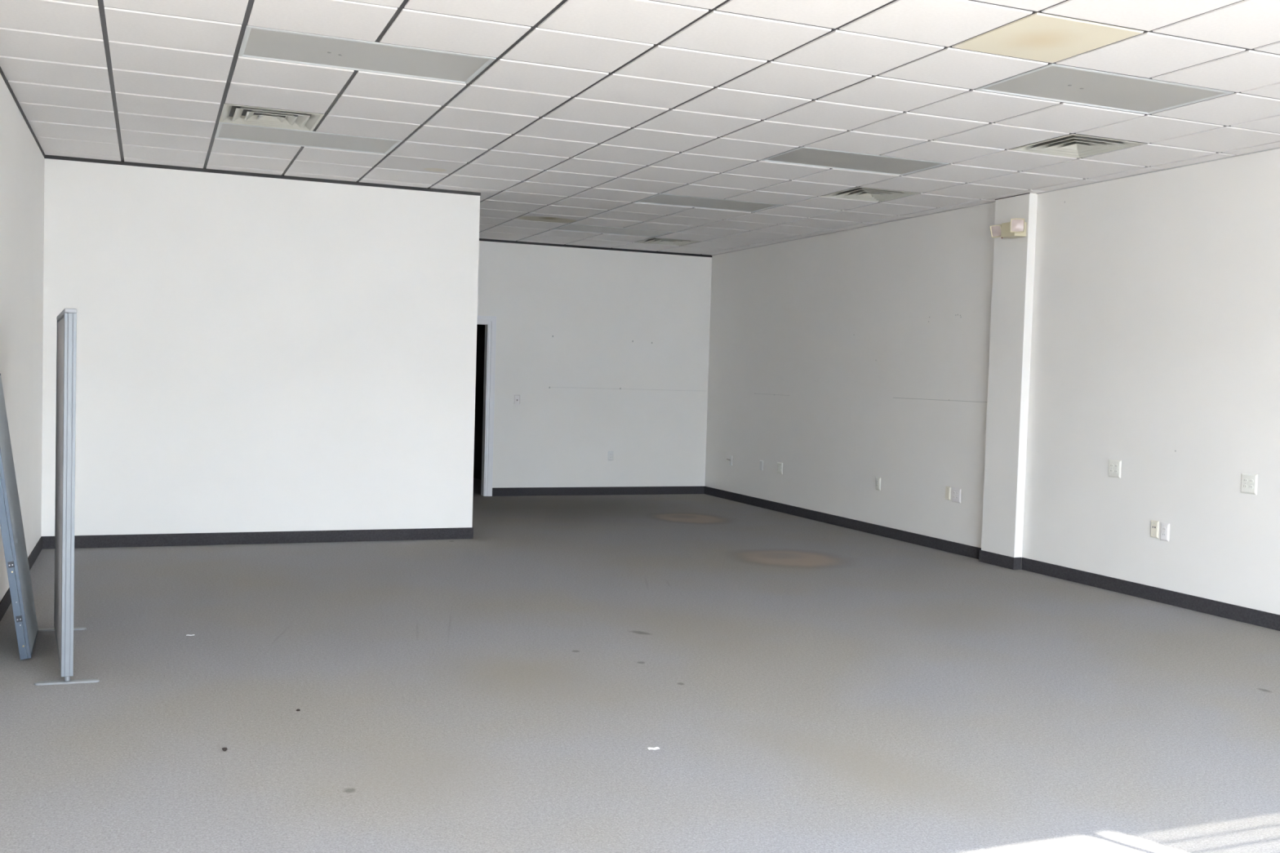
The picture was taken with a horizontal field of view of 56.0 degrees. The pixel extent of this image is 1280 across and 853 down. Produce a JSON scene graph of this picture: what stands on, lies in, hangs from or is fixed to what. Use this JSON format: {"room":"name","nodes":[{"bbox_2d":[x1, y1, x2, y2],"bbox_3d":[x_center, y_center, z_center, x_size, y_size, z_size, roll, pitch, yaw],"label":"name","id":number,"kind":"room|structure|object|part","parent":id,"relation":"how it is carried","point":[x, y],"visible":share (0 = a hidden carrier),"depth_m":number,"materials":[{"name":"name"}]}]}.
{"room":"empty commercial space","nodes":[
{"label":"empty commercial space","id":0,"kind":"room"},
{"bbox_2d":[0,73,44,601],"bbox_3d":[-2.523,-0.308,3.943,0.150,3.122,11.685,1,3,-22],"label":"wall","id":1,"kind":"structure","parent":0,"point":[22,162],"depth_m":7.83,"materials":[{"name":"white paint"}]},
{"bbox_2d":[0,536,42,621],"bbox_3d":[-2.492,1.201,4.031,0.009,0.100,11.675,1,3,-22],"label":"baseboard","id":2,"kind":"structure","parent":1,"relation":"attached to","point":[6,601],"depth_m":8.39,"materials":[{"name":"black rubber"}]},
{"bbox_2d":[0,66,44,158],"bbox_3d":[-2.407,-1.805,3.908,0.004,0.038,11.680,1,3,-22],"label":"trim","id":3,"kind":"structure","parent":1,"relation":"attached to","point":[2,73],"depth_m":7.57,"materials":[{"name":"grey metal"}]},
{"bbox_2d":[41,158,479,536],"bbox_3d":[-3.726,-0.638,11.680,3.453,3.068,3.570,1,3,-22],"label":"wall partition","id":4,"kind":"structure","parent":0,"point":[255,353],"depth_m":9.98,"materials":[{"name":"white paint"}]},
{"bbox_2d":[42,527,473,549],"bbox_3d":[-3.762,0.843,11.735,3.462,0.100,3.570,1,3,-22],"label":"baseboard","id":5,"kind":"structure","parent":4,"relation":"attached to","point":[385,535],"depth_m":10.05,"materials":[{"name":"black rubber"}]},
{"bbox_2d":[44,154,480,195],"bbox_3d":[-3.006,-2.075,9.964,3.457,0.038,0.004,1,3,-22],"label":"trim","id":6,"kind":"structure","parent":4,"relation":"attached to","point":[51,157],"depth_m":9.89,"materials":[{"name":"grey metal"}]},
{"bbox_2d":[473,324,484,479],"bbox_3d":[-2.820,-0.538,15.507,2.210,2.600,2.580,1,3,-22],"label":"doorway","id":7,"kind":"structure","parent":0,"point":[480,328],"depth_m":16.73,"materials":[{"name":"grey paint"}]},
{"bbox_2d":[477,240,711,488],"bbox_3d":[-2.580,-0.734,14.134,7.424,3.122,0.121,1,3,-22],"label":"wall","id":8,"kind":"structure","parent":0,"point":[602,351],"depth_m":14.90,"materials":[{"name":"white paint"}]},
{"bbox_2d":[476,315,496,496],"bbox_3d":[-2.269,-0.248,14.277,1.078,2.157,0.141,1,3,-22],"label":"door frame","id":9,"kind":"structure","parent":8,"relation":"in","point":[490,322],"depth_m":14.41,"materials":[{"name":"white metal"}]},
{"bbox_3d":[-2.216,-1.278,14.178,1.078,0.090,0.020,1,3,-22],"label":"head casing","id":10,"kind":"part","parent":9,"relation":"part of","materials":[{"name":"white metal"}]},
{"bbox_3d":[-1.789,-0.226,14.408,0.090,2.129,0.020,1,3,-22],"label":"casing","id":11,"kind":"part","parent":9,"relation":"part of","materials":[{"name":"white metal"}]},
{"bbox_2d":[514,394,519,404],"bbox_3d":[-1.482,-0.325,14.528,0.074,0.118,0.020,1,3,-22],"label":"light switch","id":12,"kind":"object","parent":8,"relation":"attached to","point":[517,397],"visible":1,"depth_m":14.53,"materials":[{"name":"white plastic"}]},
{"bbox_2d":[479,238,711,257],"bbox_3d":[-0.914,-2.209,14.666,3.971,0.038,0.004,1,3,-22],"label":"trim","id":13,"kind":"structure","parent":8,"relation":"attached to","point":[480,239],"depth_m":14.81,"materials":[{"name":"grey metal"}]},
{"bbox_2d":[492,486,704,496],"bbox_3d":[-0.475,0.804,15.004,2.815,0.100,0.009,1,3,-22],"label":"baseboard","id":14,"kind":"structure","parent":8,"relation":"attached to","point":[508,491],"depth_m":14.97,"materials":[{"name":"black rubber"}]},
{"bbox_2d":[608,451,613,460],"bbox_3d":[-0.365,0.366,15.024,0.072,0.115,0.012,1,3,-22],"label":"wall outlet","id":15,"kind":"object","parent":8,"relation":"attached to","point":[610,453],"visible":1,"depth_m":15.02,"materials":[{"name":"white plastic"}]},
{"bbox_2d":[0,477,1279,852],"bbox_3d":[-0.225,1.201,8.293,7.724,0.120,18.054,1,3,-22],"label":"floor","id":16,"kind":"structure","parent":0,"point":[800,685],"depth_m":5.54,"materials":[{"name":"grey carpet"}]},
{"bbox_2d":[0,373,38,660],"bbox_3d":[-3.234,0.434,6.180,0.239,1.403,0.677,1,3,-24],"label":"divider","id":17,"kind":"object","parent":16,"relation":"on","point":[11,517],"visible":1,"depth_m":5.99,"materials":[{"name":"grey metal"}]},
{"bbox_3d":[-3.102,0.450,5.880,0.048,1.410,0.008,-8,6,-23],"label":"rail","id":18,"kind":"part","parent":17,"relation":"part of","materials":[{"name":"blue metal"}]},
{"bbox_3d":[-3.171,1.126,6.253,0.047,0.012,0.664,-8,6,-23],"label":"rail","id":19,"kind":"part","parent":17,"relation":"part of","materials":[{"name":"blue metal"}]},
{"bbox_2d":[34,307,99,685],"bbox_3d":[-2.895,0.292,6.053,0.273,1.723,1.292,0,3,-27],"label":"divider","id":20,"kind":"object","parent":16,"relation":"on","point":[66,335],"visible":0.98,"depth_m":5.53,"materials":[{"name":"grey metal"}]},
{"bbox_3d":[-3.172,0.258,6.589,0.050,1.672,0.028,0,3,-27],"label":"post","id":21,"kind":"part","parent":20,"relation":"part of","materials":[{"name":"metal"}]},
{"bbox_3d":[-2.922,1.113,6.092,0.050,0.020,1.169,0,3,-27],"label":"rail","id":22,"kind":"part","parent":20,"relation":"part of","materials":[{"name":"metal"}]},
{"bbox_3d":[-2.898,0.289,6.058,0.044,1.649,1.169,0,3,-27],"label":"fabric panel","id":23,"kind":"part","parent":20,"relation":"part of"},
{"bbox_3d":[-2.644,1.163,5.555,0.024,0.022,0.025,0,3,-27],"label":"stem","id":24,"kind":"part","parent":20,"relation":"part of","materials":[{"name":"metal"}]},
{"bbox_3d":[-2.623,0.318,5.527,0.050,1.672,0.028,0,3,-27],"label":"post","id":25,"kind":"part","parent":20,"relation":"part of","materials":[{"name":"metal"}]},
{"bbox_2d":[647,746,659,750],"bbox_3d":[0.055,1.289,4.816,0.045,0.004,0.022,1,2,-17],"label":"paper scrap","id":26,"kind":"object","parent":16,"relation":"on","point":[655,748],"visible":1,"depth_m":4.81,"materials":[{"name":"white paper"}]},
{"bbox_2d":[0,0,1279,255],"bbox_3d":[0.330,-1.923,7.027,7.724,0.125,15.404,1,3,-22],"label":"ceiling","id":27,"kind":"structure","parent":0,"point":[584,111],"depth_m":6.81,"materials":[{"name":"white tile"}]},
{"bbox_2d":[218,103,324,131],"bbox_3d":[-2.361,-1.997,7.692,0.594,0.060,0.594,1,3,-22],"label":"ceiling vent","id":28,"kind":"object","parent":27,"relation":"in","point":[270,117],"visible":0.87,"depth_m":7.74,"materials":[{"name":"white metal"}]},
{"bbox_2d":[214,121,402,154],"bbox_3d":[-2.309,-2.000,8.372,1.199,0.010,0.590,1,3,-22],"label":"recessed light","id":29,"kind":"object","parent":27,"relation":"in","point":[228,131],"visible":1,"depth_m":8.37,"materials":[{"name":"white plastic"}]},
{"bbox_2d":[238,25,496,84],"bbox_3d":[-1.391,-1.879,6.116,1.199,0.010,0.590,1,3,-22],"label":"recessed light","id":30,"kind":"object","parent":27,"relation":"in","point":[260,42],"visible":1,"depth_m":6.10,"materials":[{"name":"white plastic"}]},
{"bbox_2d":[635,237,701,245],"bbox_3d":[0.320,-2.182,14.044,0.594,0.060,0.594,1,3,-22],"label":"ceiling vent","id":31,"kind":"object","parent":27,"relation":"in","point":[659,241],"visible":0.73,"depth_m":14.09,"materials":[{"name":"white metal"}]},
{"bbox_2d":[635,193,782,212],"bbox_3d":[0.619,-2.018,10.880,1.199,0.010,0.590,1,3,-22],"label":"recessed light","id":32,"kind":"object","parent":27,"relation":"in","point":[660,198],"visible":1,"depth_m":10.88,"materials":[{"name":"white plastic"}]},
{"bbox_2d":[760,146,949,175],"bbox_3d":[1.537,-1.897,8.624,1.199,0.010,0.590,1,3,-22],"label":"recessed light","id":33,"kind":"object","parent":27,"relation":"in","point":[806,156],"visible":1,"depth_m":8.62,"materials":[{"name":"white plastic"}]},
{"bbox_2d":[820,186,919,201],"bbox_3d":[1.925,-1.970,10.096,0.594,0.060,0.594,1,3,-22],"label":"ceiling vent","id":34,"kind":"object","parent":27,"relation":"in","point":[872,194],"visible":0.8,"depth_m":10.12,"materials":[{"name":"white metal"}]},
{"bbox_2d":[1010,133,1145,158],"bbox_3d":[2.843,-1.849,7.840,0.594,0.060,0.594,1,3,-22],"label":"ceiling vent","id":35,"kind":"object","parent":27,"relation":"in","point":[1078,149],"visible":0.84,"depth_m":7.86,"materials":[{"name":"white metal"}]},
{"bbox_2d":[975,63,1234,114],"bbox_3d":[2.454,-1.776,6.368,1.199,0.010,0.590,1,3,-22],"label":"recessed light","id":36,"kind":"object","parent":27,"relation":"in","point":[1052,82],"visible":1,"depth_m":6.35,"materials":[{"name":"white plastic"}]},
{"bbox_2d":[704,148,1279,614],"bbox_3d":[3.819,-0.308,8.451,0.151,3.122,15.254,1,3,-22],"label":"wall","id":37,"kind":"structure","parent":0,"point":[845,360],"depth_m":9.47,"materials":[{"name":"white paint"}]},
{"bbox_2d":[726,455,732,465],"bbox_3d":[1.097,0.419,14.836,0.057,0.120,0.074,1,3,-22],"label":"cable plate","id":38,"kind":"object","parent":37,"relation":"attached to","point":[731,456],"visible":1,"depth_m":14.83,"materials":[{"name":"white plastic"}]},
{"bbox_3d":[1.119,0.419,14.845,0.009,0.120,0.074,1,3,-22],"label":"plate","id":39,"kind":"part","parent":38,"relation":"part of","materials":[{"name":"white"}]},
{"bbox_2d":[760,460,763,470],"bbox_3d":[1.420,0.456,14.105,0.010,0.118,0.074,1,3,-22],"label":"blank plate","id":40,"kind":"object","parent":37,"relation":"attached to","point":[761,461],"visible":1,"depth_m":14.09,"materials":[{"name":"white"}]},
{"bbox_2d":[777,462,782,474],"bbox_3d":[1.587,0.474,13.691,0.012,0.126,0.118,1,3,-22],"label":"wall outlet","id":41,"kind":"object","parent":37,"relation":"attached to","point":[780,465],"visible":1,"depth_m":13.67,"materials":[{"name":"white plastic"}]},
{"bbox_2d":[875,476,880,490],"bbox_3d":[2.340,0.563,11.841,0.012,0.124,0.078,1,3,-22],"label":"wall outlet","id":42,"kind":"object","parent":37,"relation":"attached to","point":[877,479],"visible":1,"depth_m":11.83,"materials":[{"name":"white plastic"}]},
{"bbox_2d":[945,486,951,500],"bbox_3d":[2.763,0.599,10.805,0.010,0.120,0.072,1,3,-22],"label":"data plate","id":43,"kind":"object","parent":37,"relation":"attached to","point":[948,489],"visible":1,"depth_m":10.79,"materials":[{"name":"beige plastic"}]},
{"bbox_2d":[951,487,961,503],"bbox_3d":[2.808,0.612,10.691,0.012,0.128,0.124,1,3,-22],"label":"wall outlet","id":44,"kind":"object","parent":37,"relation":"attached to","point":[956,492],"visible":1,"depth_m":10.68,"materials":[{"name":"white plastic"}]},
{"bbox_2d":[704,486,1279,631],"bbox_3d":[3.664,1.198,8.469,0.089,0.100,15.254,1,3,-22],"label":"baseboard","id":45,"kind":"structure","parent":37,"relation":"attached to","point":[1245,615],"depth_m":9.67,"materials":[{"name":"black rubber"}]},
{"bbox_2d":[711,146,1279,255],"bbox_3d":[3.788,-1.812,8.358,0.012,0.005,15.254,1,3,-22],"label":"trim","id":46,"kind":"structure","parent":37,"relation":"attached to","point":[1278,147],"depth_m":9.48,"materials":[{"name":"silver metal"}]},
{"bbox_2d":[981,192,1037,564],"bbox_3d":[3.063,-0.368,10.006,0.081,3.068,0.425,1,3,-22],"label":"column","id":47,"kind":"structure","parent":37,"relation":"attached to","point":[1013,264],"depth_m":9.94,"materials":[{"name":"white paint"}]},
{"bbox_2d":[990,217,1026,238],"bbox_3d":[3.015,-1.610,9.819,0.176,0.138,0.368,1,3,-22],"label":"emergency light","id":48,"kind":"object","parent":47,"relation":"attached to","point":[1016,228],"visible":1,"depth_m":9.77,"materials":[{"name":"beige plastic"}]},
{"bbox_2d":[995,192,1030,199],"bbox_3d":[3.069,-1.898,9.926,0.004,0.006,0.433,1,3,-22],"label":"trim","id":49,"kind":"structure","parent":37,"relation":"attached to","point":[1027,193],"depth_m":9.92,"materials":[{"name":"grey metal"}]},
{"bbox_2d":[1107,459,1121,478],"bbox_3d":[3.523,0.313,8.943,0.012,0.132,0.124,1,3,-22],"label":"wall outlet","id":50,"kind":"object","parent":37,"relation":"attached to","point":[1114,465],"visible":1,"depth_m":8.93,"materials":[{"name":"white plastic"}]},
{"bbox_2d":[1150,520,1159,537],"bbox_3d":[3.667,0.732,8.581,0.010,0.122,0.074,1,3,-22],"label":"data plate","id":51,"kind":"object","parent":37,"relation":"attached to","point":[1154,530],"visible":1,"depth_m":8.57,"materials":[{"name":"beige plastic"}]},
{"bbox_2d":[1160,522,1169,542],"bbox_3d":[3.701,0.745,8.494,0.012,0.126,0.078,1,3,-22],"label":"wall outlet","id":52,"kind":"object","parent":37,"relation":"attached to","point":[1165,527],"visible":1,"depth_m":8.48,"materials":[{"name":"white plastic"}]},
{"bbox_2d":[1240,472,1257,494],"bbox_3d":[3.969,0.374,7.849,0.012,0.132,0.124,1,3,-22],"label":"wall outlet","id":53,"kind":"object","parent":37,"relation":"attached to","point":[1248,481],"visible":1,"depth_m":7.84,"materials":[{"name":"white plastic"}]}
]}

